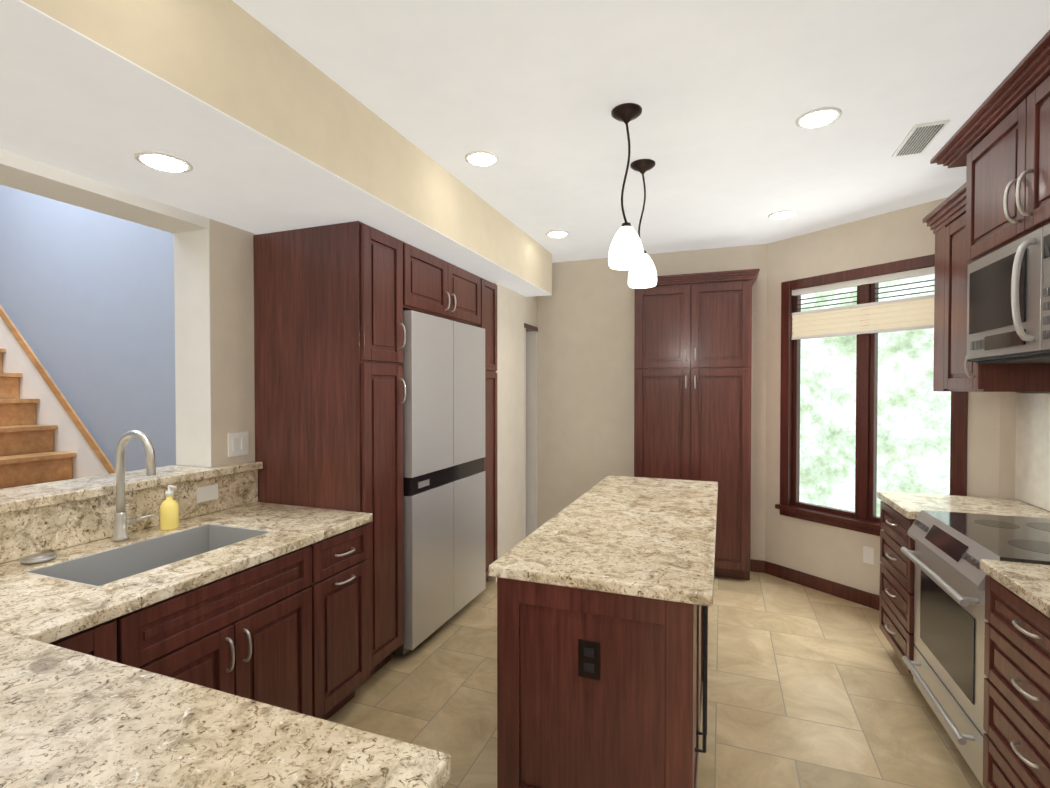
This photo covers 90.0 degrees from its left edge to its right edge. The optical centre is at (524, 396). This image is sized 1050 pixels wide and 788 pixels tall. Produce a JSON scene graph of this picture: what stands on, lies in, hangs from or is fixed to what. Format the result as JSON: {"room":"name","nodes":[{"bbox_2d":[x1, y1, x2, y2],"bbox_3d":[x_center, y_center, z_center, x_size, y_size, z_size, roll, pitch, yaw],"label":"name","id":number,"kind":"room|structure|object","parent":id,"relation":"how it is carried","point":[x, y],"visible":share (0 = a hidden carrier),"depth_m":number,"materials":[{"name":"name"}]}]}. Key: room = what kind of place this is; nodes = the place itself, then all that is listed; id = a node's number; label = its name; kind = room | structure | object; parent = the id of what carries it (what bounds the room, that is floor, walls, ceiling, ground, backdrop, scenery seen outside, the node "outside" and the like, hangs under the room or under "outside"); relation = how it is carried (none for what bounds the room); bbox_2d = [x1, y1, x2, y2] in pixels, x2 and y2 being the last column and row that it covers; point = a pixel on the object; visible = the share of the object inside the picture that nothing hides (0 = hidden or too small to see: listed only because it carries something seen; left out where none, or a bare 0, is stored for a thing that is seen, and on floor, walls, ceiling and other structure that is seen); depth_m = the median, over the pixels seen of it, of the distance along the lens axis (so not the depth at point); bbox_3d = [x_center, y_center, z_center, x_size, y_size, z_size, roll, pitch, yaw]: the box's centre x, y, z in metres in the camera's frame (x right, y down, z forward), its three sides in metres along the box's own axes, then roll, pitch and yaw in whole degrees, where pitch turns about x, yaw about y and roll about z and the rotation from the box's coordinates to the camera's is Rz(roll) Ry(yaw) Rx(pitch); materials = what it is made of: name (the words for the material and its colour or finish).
{"room":"kitchen","nodes":[
{"label":"kitchen","id":0,"kind":"room"},
{"bbox_2d":[0,185,175,471],"bbox_3d":[-3.585,-0.797,4.173,4.509,4.500,0.120,0,1,21],"label":"wall","id":1,"kind":"structure","parent":0,"point":[87,301],"depth_m":3.95,"materials":[{"name":"blue paint"}]},
{"bbox_2d":[0,305,114,478],"bbox_3d":[-3.532,0.348,4.075,2.550,2.948,0.054,0,1,21],"label":"stair skirt board","id":2,"kind":"object","parent":1,"relation":"attached to","point":[71,432],"visible":0.21,"depth_m":4.13,"materials":[{"name":"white paint"}]},
{"bbox_2d":[174,218,256,467],"bbox_3d":[-1.310,0.293,3.490,0.242,2.340,1.899,0,1,21],"label":"wall","id":3,"kind":"structure","parent":0,"point":[214,330],"depth_m":2.61,"materials":[{"name":"paint"}]},
{"bbox_2d":[228,432,248,456],"bbox_3d":[-1.472,0.244,2.700,0.010,0.120,0.120,0,1,21],"label":"switch plate","id":4,"kind":"object","parent":3,"relation":"attached to","point":[238,443],"visible":1,"depth_m":2.70,"materials":[{"name":"white plastic"}]},
{"bbox_2d":[409,244,484,328],"bbox_3d":[-0.814,-0.684,3.455,0.696,0.363,0.980,0,1,21],"label":"upper cabinet","id":5,"kind":"object","parent":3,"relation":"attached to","point":[438,287],"depth_m":3.29,"materials":[{"name":"brown wood"}]},
{"bbox_2d":[0,0,551,296],"bbox_3d":[-1.545,-1.054,1.531,1.164,0.510,7.054,0,1,21],"label":"soffit beam","id":6,"kind":"structure","parent":0,"point":[258,126],"depth_m":1.84,"materials":[{"name":"paint"}]},
{"bbox_2d":[134,151,192,172],"bbox_3d":[-1.311,-0.844,1.908,0.176,0.021,0.176,0,1,21],"label":"recessed light","id":7,"kind":"object","parent":6,"relation":"attached to","point":[162,161],"visible":1,"depth_m":1.88,"materials":[{"name":"white plastic"}]},
{"bbox_2d":[488,283,523,581],"bbox_3d":[-0.548,0.277,4.552,0.920,2.340,0.624,0,1,21],"label":"wall","id":8,"kind":"structure","parent":0,"point":[510,406],"depth_m":4.37,"materials":[{"name":"paint"}]},
{"bbox_2d":[524,296,536,326],"bbox_3d":[-0.769,0.089,5.099,1.720,2.700,0.450,0,1,21],"label":"wall","id":9,"kind":"structure","parent":0,"point":[530,310],"depth_m":4.83,"materials":[{"name":"paint"}]},
{"bbox_2d":[524,323,537,538],"bbox_3d":[0.011,0.393,4.864,0.110,2.099,0.348,0,1,21],"label":"door frame","id":10,"kind":"structure","parent":9,"relation":"attached to","point":[530,414],"depth_m":5.00,"materials":[{"name":"paint"}]},
{"bbox_2d":[232,0,1049,262],"bbox_3d":[-0.171,-1.254,1.181,5.580,0.100,7.570,0,1,21],"label":"ceiling","id":11,"kind":"structure","parent":0,"point":[725,95],"depth_m":2.12,"materials":[{"name":"paint"}]},
{"bbox_2d":[465,151,498,165],"bbox_3d":[-0.221,-1.216,2.701,0.176,0.021,0.176,0,1,21],"label":"recessed light","id":12,"kind":"object","parent":11,"relation":"in","point":[482,158],"visible":1,"depth_m":2.67,"materials":[{"name":"white plastic"}]},
{"bbox_2d":[546,230,568,237],"bbox_3d":[0.249,-1.234,4.009,0.176,0.021,0.176,0,1,21],"label":"recessed light","id":13,"kind":"object","parent":11,"relation":"in","point":[557,233],"visible":1,"depth_m":3.97,"materials":[{"name":"white plastic"}]},
{"bbox_2d":[608,103,643,269],"bbox_3d":[0.434,-0.888,2.246,0.152,0.661,0.152,0,1,21],"label":"pendant light","id":14,"kind":"object","parent":11,"relation":"hanging from","point":[626,251],"visible":0.98,"depth_m":2.21,"materials":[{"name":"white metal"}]},
{"bbox_2d":[628,159,656,287],"bbox_3d":[0.621,-0.906,2.774,0.152,0.641,0.152,0,1,21],"label":"pendant light","id":15,"kind":"object","parent":11,"relation":"hanging from","point":[644,275],"visible":0.83,"depth_m":2.73,"materials":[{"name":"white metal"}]},
{"bbox_2d":[768,210,796,218],"bbox_3d":[1.752,-1.228,3.573,0.176,0.021,0.176,0,1,21],"label":"recessed light","id":16,"kind":"object","parent":11,"relation":"in","point":[784,214],"visible":0.98,"depth_m":3.54,"materials":[{"name":"white plastic"}]},
{"bbox_2d":[796,107,841,128],"bbox_3d":[1.283,-1.210,2.296,0.176,0.021,0.176,0,1,21],"label":"recessed light","id":17,"kind":"object","parent":11,"relation":"in","point":[819,117],"visible":1,"depth_m":2.27,"materials":[{"name":"white plastic"}]},
{"bbox_2d":[892,119,949,157],"bbox_3d":[1.870,-1.217,2.493,0.130,0.011,0.340,0,1,21],"label":"ceiling vent","id":18,"kind":"object","parent":11,"relation":"in","point":[919,138],"visible":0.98,"depth_m":2.46,"materials":[{"name":"white metal"}]},
{"bbox_2d":[537,244,766,564],"bbox_3d":[0.309,0.091,4.999,3.810,2.700,0.120,0,1,21],"label":"wall","id":19,"kind":"structure","parent":0,"point":[586,320],"depth_m":4.79,"materials":[{"name":"paint"}]},
{"bbox_2d":[327,571,982,787],"bbox_3d":[-1.486,1.519,3.039,9.320,0.100,10.050,0,1,21],"label":"floor","id":20,"kind":"structure","parent":0,"point":[807,687],"depth_m":2.55,"materials":[{"name":"tile"}]},
{"bbox_2d":[0,348,75,488],"bbox_3d":[-4.186,0.281,3.952,3.210,2.350,0.655,0,1,21],"label":"stairs","id":21,"kind":"structure","parent":20,"relation":"on","point":[29,455],"depth_m":3.96,"materials":[{"name":"brown wood"}]},
{"bbox_2d":[49,524,368,719],"bbox_3d":[-0.909,1.054,1.532,1.888,0.873,2.007,0,1,21],"label":"base cabinet","id":22,"kind":"object","parent":20,"relation":"on","point":[289,631],"visible":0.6,"depth_m":1.99,"materials":[{"name":"brown wood"}]},
{"bbox_2d":[0,461,450,787],"bbox_3d":[-1.114,0.491,1.313,2.180,0.255,2.547,0,1,21],"label":"countertop","id":23,"kind":"structure","parent":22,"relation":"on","point":[69,718],"depth_m":1.05,"materials":[{"name":"stone"}]},
{"bbox_2d":[19,552,57,563],"bbox_3d":[-1.691,0.562,1.826,0.098,0.016,0.100,0,1,21],"label":"soap dish","id":24,"kind":"object","parent":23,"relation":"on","point":[38,558],"visible":1,"depth_m":1.81,"materials":[{"name":"silver metal"}]},
{"bbox_2d":[112,430,157,541],"bbox_3d":[-1.504,0.347,2.096,0.223,0.438,0.160,0,1,21],"label":"faucet","id":25,"kind":"object","parent":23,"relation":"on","point":[121,521],"visible":1,"depth_m":2.06,"materials":[{"name":"silver metal"}]},
{"bbox_2d":[26,524,270,586],"bbox_3d":[-1.358,0.696,1.975,0.374,0.246,0.664,0,1,21],"label":"sink","id":26,"kind":"object","parent":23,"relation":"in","point":[98,569],"visible":0.35,"depth_m":2.08,"materials":[{"name":"silver metal"}]},
{"bbox_2d":[160,485,178,529],"bbox_3d":[-1.519,0.471,2.246,0.074,0.187,0.068,0,1,21],"label":"soap bottle","id":27,"kind":"object","parent":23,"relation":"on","point":[169,512],"visible":1,"depth_m":2.23,"materials":[{"name":"yellow plastic"}]},
{"bbox_2d":[196,484,217,502],"bbox_3d":[-1.515,0.462,2.506,0.005,0.072,0.110,0,1,21],"label":"outlet","id":28,"kind":"object","parent":23,"relation":"attached to","point":[207,493],"visible":1,"depth_m":2.50,"materials":[{"name":"white plastic"}]},
{"bbox_2d":[253,221,408,686],"bbox_3d":[-1.050,0.308,2.842,0.696,2.328,0.360,0,1,21],"label":"tall cabinet","id":29,"kind":"object","parent":20,"relation":"on","point":[332,302],"depth_m":2.68,"materials":[{"name":"brown wood"}]},
{"bbox_2d":[392,310,485,654],"bbox_3d":[-0.784,0.490,3.461,0.708,1.945,0.956,0,1,21],"label":"fridge","id":30,"kind":"object","parent":20,"relation":"on","point":[443,364],"visible":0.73,"depth_m":3.19,"materials":[{"name":"silver metal"}]},
{"bbox_2d":[484,280,497,581],"bbox_3d":[-0.588,0.290,4.071,0.696,2.328,0.305,0,1,21],"label":"tall cabinet","id":31,"kind":"object","parent":20,"relation":"on","point":[490,459],"depth_m":3.99,"materials":[{"name":"brown wood"}]},
{"bbox_2d":[497,577,707,787],"bbox_3d":[0.562,1.039,2.589,0.676,0.873,1.940,0,1,21],"label":"kitchen island","id":32,"kind":"object","parent":20,"relation":"on","point":[631,718],"visible":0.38,"depth_m":1.70,"materials":[{"name":"brown wood"}]},
{"bbox_2d":[578,639,599,679],"bbox_3d":[0.207,0.848,1.693,0.072,0.120,0.008,0,1,21],"label":"outlet","id":33,"kind":"object","parent":32,"relation":"attached to","point":[588,659],"visible":1,"depth_m":1.69,"materials":[{"name":"black plastic"}]},
{"bbox_2d":[489,475,717,605],"bbox_3d":[0.561,0.581,2.588,0.720,0.040,1.990,0,1,21],"label":"island countertop","id":34,"kind":"structure","parent":32,"relation":"on","point":[652,538],"depth_m":2.02,"materials":[{"name":"stone"}]},
{"bbox_2d":[634,269,759,579],"bbox_3d":[1.376,0.235,4.343,1.000,2.430,0.354,0,1,21],"label":"pantry","id":35,"kind":"object","parent":20,"relation":"on","point":[692,371],"visible":0.81,"depth_m":4.18,"materials":[{"name":"brown wood"}]},
{"bbox_2d":[879,501,914,672],"bbox_3d":[2.281,1.037,2.715,0.636,0.872,0.536,0,1,21],"label":"base cabinet","id":36,"kind":"object","parent":20,"relation":"on","point":[897,571],"depth_m":2.78,"materials":[{"name":"brown wood"}]},
{"bbox_2d":[900,510,1049,787],"bbox_3d":[2.025,1.019,2.114,0.688,0.927,0.762,0,1,21],"label":"range","id":37,"kind":"object","parent":20,"relation":"on","point":[946,665],"visible":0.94,"depth_m":2.13,"materials":[{"name":"silver metal"}]},
{"bbox_2d":[983,575,1049,787],"bbox_3d":[1.800,1.056,1.434,0.636,0.872,0.664,0,1,21],"label":"base cabinet","id":38,"kind":"object","parent":20,"relation":"on","point":[1016,737],"depth_m":1.66,"materials":[{"name":"brown wood"}]},
{"bbox_2d":[765,197,999,595],"bbox_3d":[2.425,0.109,3.712,0.140,2.700,1.685,-1,1,-31],"label":"wall","id":39,"kind":"structure","parent":0,"point":[829,552],"depth_m":3.81,"materials":[{"name":"paint"}]},
{"bbox_2d":[750,559,881,609],"bbox_3d":[2.311,1.409,3.709,1.278,0.100,0.923,0,1,21],"label":"baseboard","id":40,"kind":"structure","parent":39,"relation":"attached to","point":[858,596],"depth_m":3.79,"materials":[{"name":"brown wood"}]},
{"bbox_2d":[863,546,873,564],"bbox_3d":[2.387,1.103,3.647,0.006,0.115,0.070,-1,1,-31],"label":"outlet","id":41,"kind":"object","parent":39,"relation":"attached to","point":[868,555],"visible":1,"depth_m":3.65,"materials":[{"name":"white plastic"}]},
{"bbox_2d":[775,254,967,535],"bbox_3d":[2.383,0.025,3.693,0.150,1.850,1.238,-1,1,-31],"label":"window","id":42,"kind":"structure","parent":39,"relation":"in","point":[863,518],"depth_m":3.71,"materials":[{"name":"brown wood"}]},
{"bbox_2d":[791,266,934,339],"bbox_3d":[2.380,-0.634,3.682,0.033,0.388,1.048,-1,1,-31],"label":"window blind","id":43,"kind":"object","parent":42,"relation":"attached to","point":[911,313],"visible":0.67,"depth_m":3.66,"materials":[{"name":"beige fabric"}]},
{"bbox_2d":[999,392,1049,498],"bbox_3d":[1.695,0.162,0.055,0.120,2.700,6.536,0,1,21],"label":"wall","id":44,"kind":"structure","parent":0,"point":[1007,458],"depth_m":2.96,"materials":[{"name":"paint"}]},
{"bbox_2d":[931,222,938,390],"bbox_3d":[2.471,-0.492,2.831,0.375,0.926,0.212,0,1,21],"label":"upper cabinet","id":45,"kind":"object","parent":44,"relation":"attached to","point":[935,228],"depth_m":2.96,"materials":[{"name":"brown wood"}]},
{"bbox_2d":[935,206,1049,391],"bbox_3d":[2.373,-0.488,2.585,0.385,0.926,0.438,0,1,21],"label":"upper cabinet","id":46,"kind":"object","parent":44,"relation":"attached to","point":[953,372],"depth_m":2.69,"materials":[{"name":"brown wood"}]},
{"bbox_2d":[959,54,1049,269],"bbox_3d":[2.100,-0.896,1.922,0.436,0.561,1.016,0,1,21],"label":"upper cabinet","id":47,"kind":"object","parent":44,"relation":"attached to","point":[997,144],"depth_m":2.10,"materials":[{"name":"brown wood"}]},
{"bbox_2d":[967,223,1049,363],"bbox_3d":[2.115,-0.379,2.060,0.496,0.467,0.724,0,1,21],"label":"over-the-range microwave","id":48,"kind":"object","parent":47,"relation":"attached to","point":[1008,303],"visible":1,"depth_m":2.08,"materials":[{"name":"silver metal"}]},
{"bbox_2d":[1009,392,1049,515],"bbox_3d":[2.576,0.270,2.598,0.012,0.580,0.546,0,1,21],"label":"backsplash","id":49,"kind":"structure","parent":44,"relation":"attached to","point":[1032,461],"depth_m":2.69,"materials":[{"name":"tile"}]},
{"label":"outside","id":50,"kind":"structure","parent":0,"visible":0},
{"bbox_2d":[799,274,950,516],"bbox_3d":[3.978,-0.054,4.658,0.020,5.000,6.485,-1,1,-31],"label":"window glass","id":51,"kind":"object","parent":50,"point":[848,367],"depth_m":5.28,"materials":[{"name":"clear glass"}]}
]}

